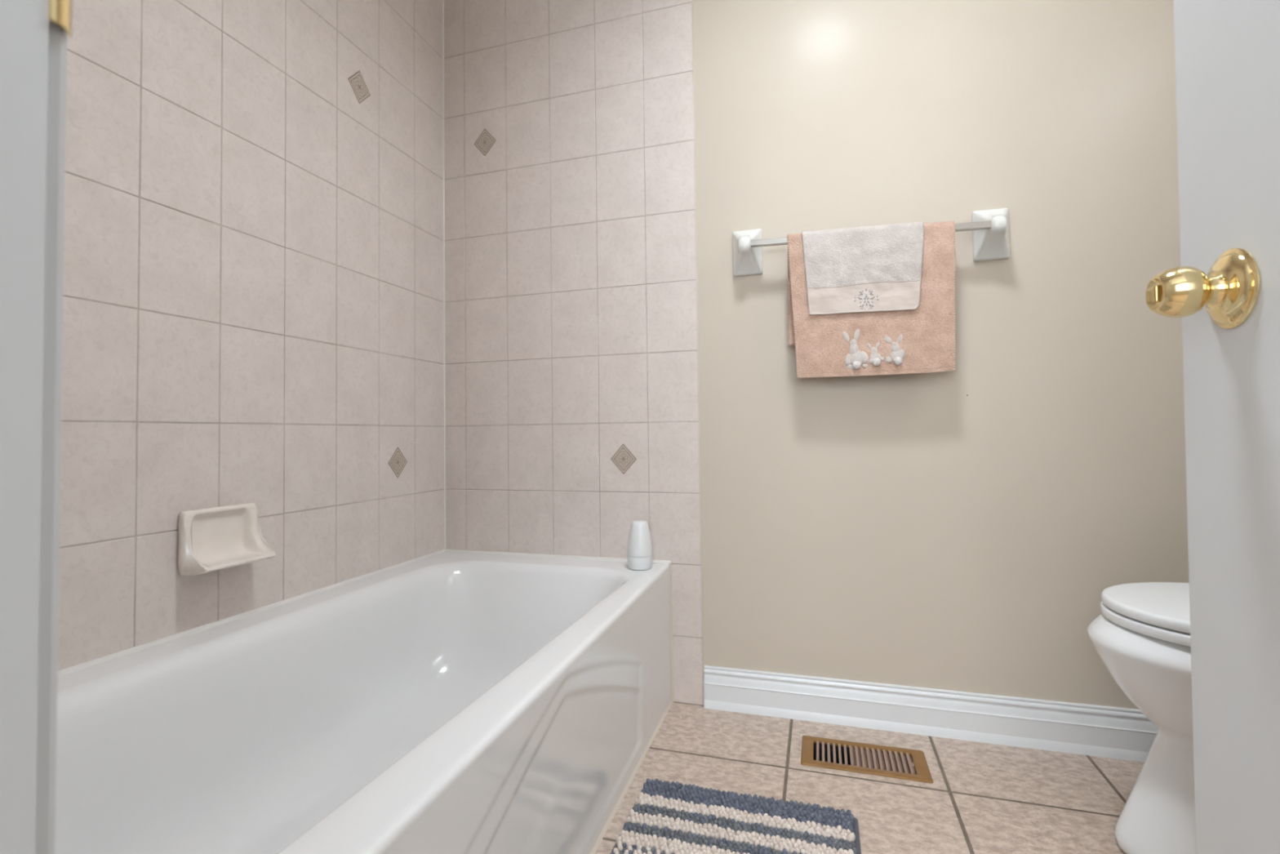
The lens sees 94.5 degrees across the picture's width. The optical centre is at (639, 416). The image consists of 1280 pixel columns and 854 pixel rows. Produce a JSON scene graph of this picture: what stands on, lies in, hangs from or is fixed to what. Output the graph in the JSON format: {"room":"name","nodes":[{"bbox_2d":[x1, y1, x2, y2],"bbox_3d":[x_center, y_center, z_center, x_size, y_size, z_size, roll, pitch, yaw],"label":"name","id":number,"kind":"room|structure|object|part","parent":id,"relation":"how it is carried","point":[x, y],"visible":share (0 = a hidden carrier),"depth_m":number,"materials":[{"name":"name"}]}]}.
{"room":"bathroom","nodes":[
{"label":"bathroom","id":0,"kind":"room"},
{"bbox_2d":[57,0,444,671],"bbox_3d":[-0.915,-0.399,1.236,0.121,2.460,1.740,-1,-2,17],"label":"wall","id":1,"kind":"structure","parent":0,"point":[253,301],"depth_m":1.27,"materials":[{"name":"tile"}]},
{"bbox_2d":[177,502,275,575],"bbox_3d":[-0.818,0.240,1.179,0.074,0.121,0.154,-1,-2,17],"label":"soap dish","id":2,"kind":"object","parent":1,"relation":"attached to","point":[211,539],"visible":1,"depth_m":1.18,"materials":[{"name":"beige ceramic"}]},
{"bbox_2d":[444,0,1189,709],"bbox_3d":[0.505,-0.406,1.652,2.600,2.460,0.121,-1,-2,17],"label":"wall","id":3,"kind":"structure","parent":0,"point":[609,366],"depth_m":1.60,"materials":[{"name":"paint"}]},
{"bbox_2d":[442,0,445,549],"bbox_3d":[-0.643,-0.587,1.941,0.003,2.050,0.003,-1,-2,17],"label":"caulk","id":4,"kind":"structure","parent":3,"relation":"attached to","point":[442,0],"depth_m":1.94,"materials":[{"name":"white"}]},
{"bbox_2d":[732,207,1010,276],"bbox_3d":[0.577,-0.456,1.528,0.681,0.141,0.088,-1,-2,17],"label":"towel bar","id":5,"kind":"object","parent":3,"relation":"attached to","point":[990,228],"visible":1,"depth_m":1.47,"materials":[{"name":"white ceramic"}]},
{"bbox_3d":[0.289,-0.458,1.615,0.080,0.125,0.088,-1,-2,17],"label":"post","id":6,"kind":"part","parent":5,"relation":"part of","materials":[{"name":"white ceramic"}]},
{"bbox_2d":[786,221,955,377],"bbox_3d":[0.576,-0.292,1.490,0.398,0.382,0.053,-1,-2,17],"label":"hand towel","id":7,"kind":"object","parent":5,"relation":"hanging from","point":[920,340],"visible":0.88,"depth_m":1.47,"materials":[{"name":"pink fabric"}]},
{"bbox_2d":[801,221,924,315],"bbox_3d":[0.564,-0.372,1.504,0.292,0.228,0.062,-1,-2,17],"label":"towel","id":8,"kind":"object","parent":7,"relation":"on","point":[874,268],"visible":0.98,"depth_m":1.48,"materials":[{"name":"beige fabric"}]},
{"bbox_3d":[0.865,-0.455,1.441,0.080,0.125,0.088,-1,-2,17],"label":"post","id":9,"kind":"part","parent":5,"relation":"part of","materials":[{"name":"white ceramic"}]},
{"bbox_2d":[703,665,1157,762],"bbox_3d":[0.905,0.738,1.435,1.516,0.110,0.020,-1,-2,17],"label":"baseboard","id":10,"kind":"structure","parent":3,"relation":"attached to","point":[1085,729],"depth_m":1.48,"materials":[{"name":"white wood"}]},
{"bbox_2d":[595,702,1144,853],"bbox_3d":[0.220,0.815,0.854,2.735,0.060,1.755,-1,-2,17],"label":"floor","id":11,"kind":"structure","parent":0,"point":[982,797],"depth_m":1.27,"materials":[{"name":"tile"}]},
{"bbox_2d":[54,549,673,853],"bbox_3d":[-0.477,0.601,1.068,0.776,0.399,1.520,-1,-2,17],"label":"bathtub","id":12,"kind":"object","parent":11,"relation":"on","point":[445,701],"visible":1,"depth_m":1.09,"materials":[{"name":"white ceramic"}]},
{"bbox_2d":[626,520,653,570],"bbox_3d":[0.000,0.354,1.638,0.070,0.129,0.070,-1,-2,17],"label":"air freshener","id":13,"kind":"object","parent":12,"relation":"on","point":[640,557],"visible":1,"depth_m":1.61,"materials":[{"name":"white plastic"}]},
{"bbox_2d":[610,777,861,853],"bbox_3d":[0.129,0.776,0.926,0.434,0.024,0.628,-1,-2,17],"label":"bath mat","id":14,"kind":"object","parent":11,"relation":"on","point":[665,817],"visible":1,"depth_m":1.12,"materials":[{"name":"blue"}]},
{"bbox_2d":[800,735,933,782],"bbox_3d":[0.521,0.822,1.381,0.278,0.059,0.134,-1,-2,17],"label":"floor vent","id":15,"kind":"object","parent":11,"relation":"in","point":[898,762],"visible":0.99,"depth_m":1.38,"materials":[{"name":"brown metal"}]},
{"bbox_2d":[1087,582,1195,853],"bbox_3d":[1.174,0.394,0.986,0.712,0.763,0.464,-1,-2,17],"label":"toilet","id":16,"kind":"object","parent":11,"relation":"on","point":[1141,633],"visible":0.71,"depth_m":1.02,"materials":[{"name":"white ceramic"}]},
{"bbox_3d":[1.069,0.359,1.018,0.446,0.018,0.358,-1,-2,17],"label":"seat","id":17,"kind":"part","parent":16,"relation":"part of","materials":[{"name":"white plastic"}]},
{"bbox_3d":[1.070,0.338,1.019,0.444,0.018,0.356,-1,-2,17],"label":"lid","id":18,"kind":"part","parent":16,"relation":"part of","materials":[{"name":"white plastic"}]},
{"bbox_3d":[0.031,-0.445,0.086,2.600,2.460,0.115,-1,-2,17],"label":"wall","id":19,"kind":"structure","parent":0,"visible":0},
{"bbox_2d":[0,0,72,853],"bbox_3d":[-0.253,-0.284,0.176,0.073,2.110,0.131,-1,-2,17],"label":"door frame","id":20,"kind":"structure","parent":19,"relation":"attached to","point":[24,24],"depth_m":0.20,"materials":[{"name":"grey paint"}]},
{"bbox_3d":[0.102,-0.291,0.069,0.726,2.110,0.131,-1,-2,17],"label":"door frame","id":21,"kind":"structure","parent":0,"visible":0},
{"bbox_2d":[1145,0,1279,853],"bbox_3d":[0.443,-0.248,0.314,0.092,2.018,0.591,-1,0,17],"label":"door","id":22,"kind":"structure","parent":21,"relation":"attached to","point":[1224,290],"depth_m":0.52,"materials":[{"name":"white paint"}]},
{"bbox_3d":[0.486,-0.111,0.528,0.045,0.045,0.045,-1,0,17],"label":"knob","id":23,"kind":"part","parent":22,"relation":"part of","materials":[{"name":"gold metal"}]}
]}

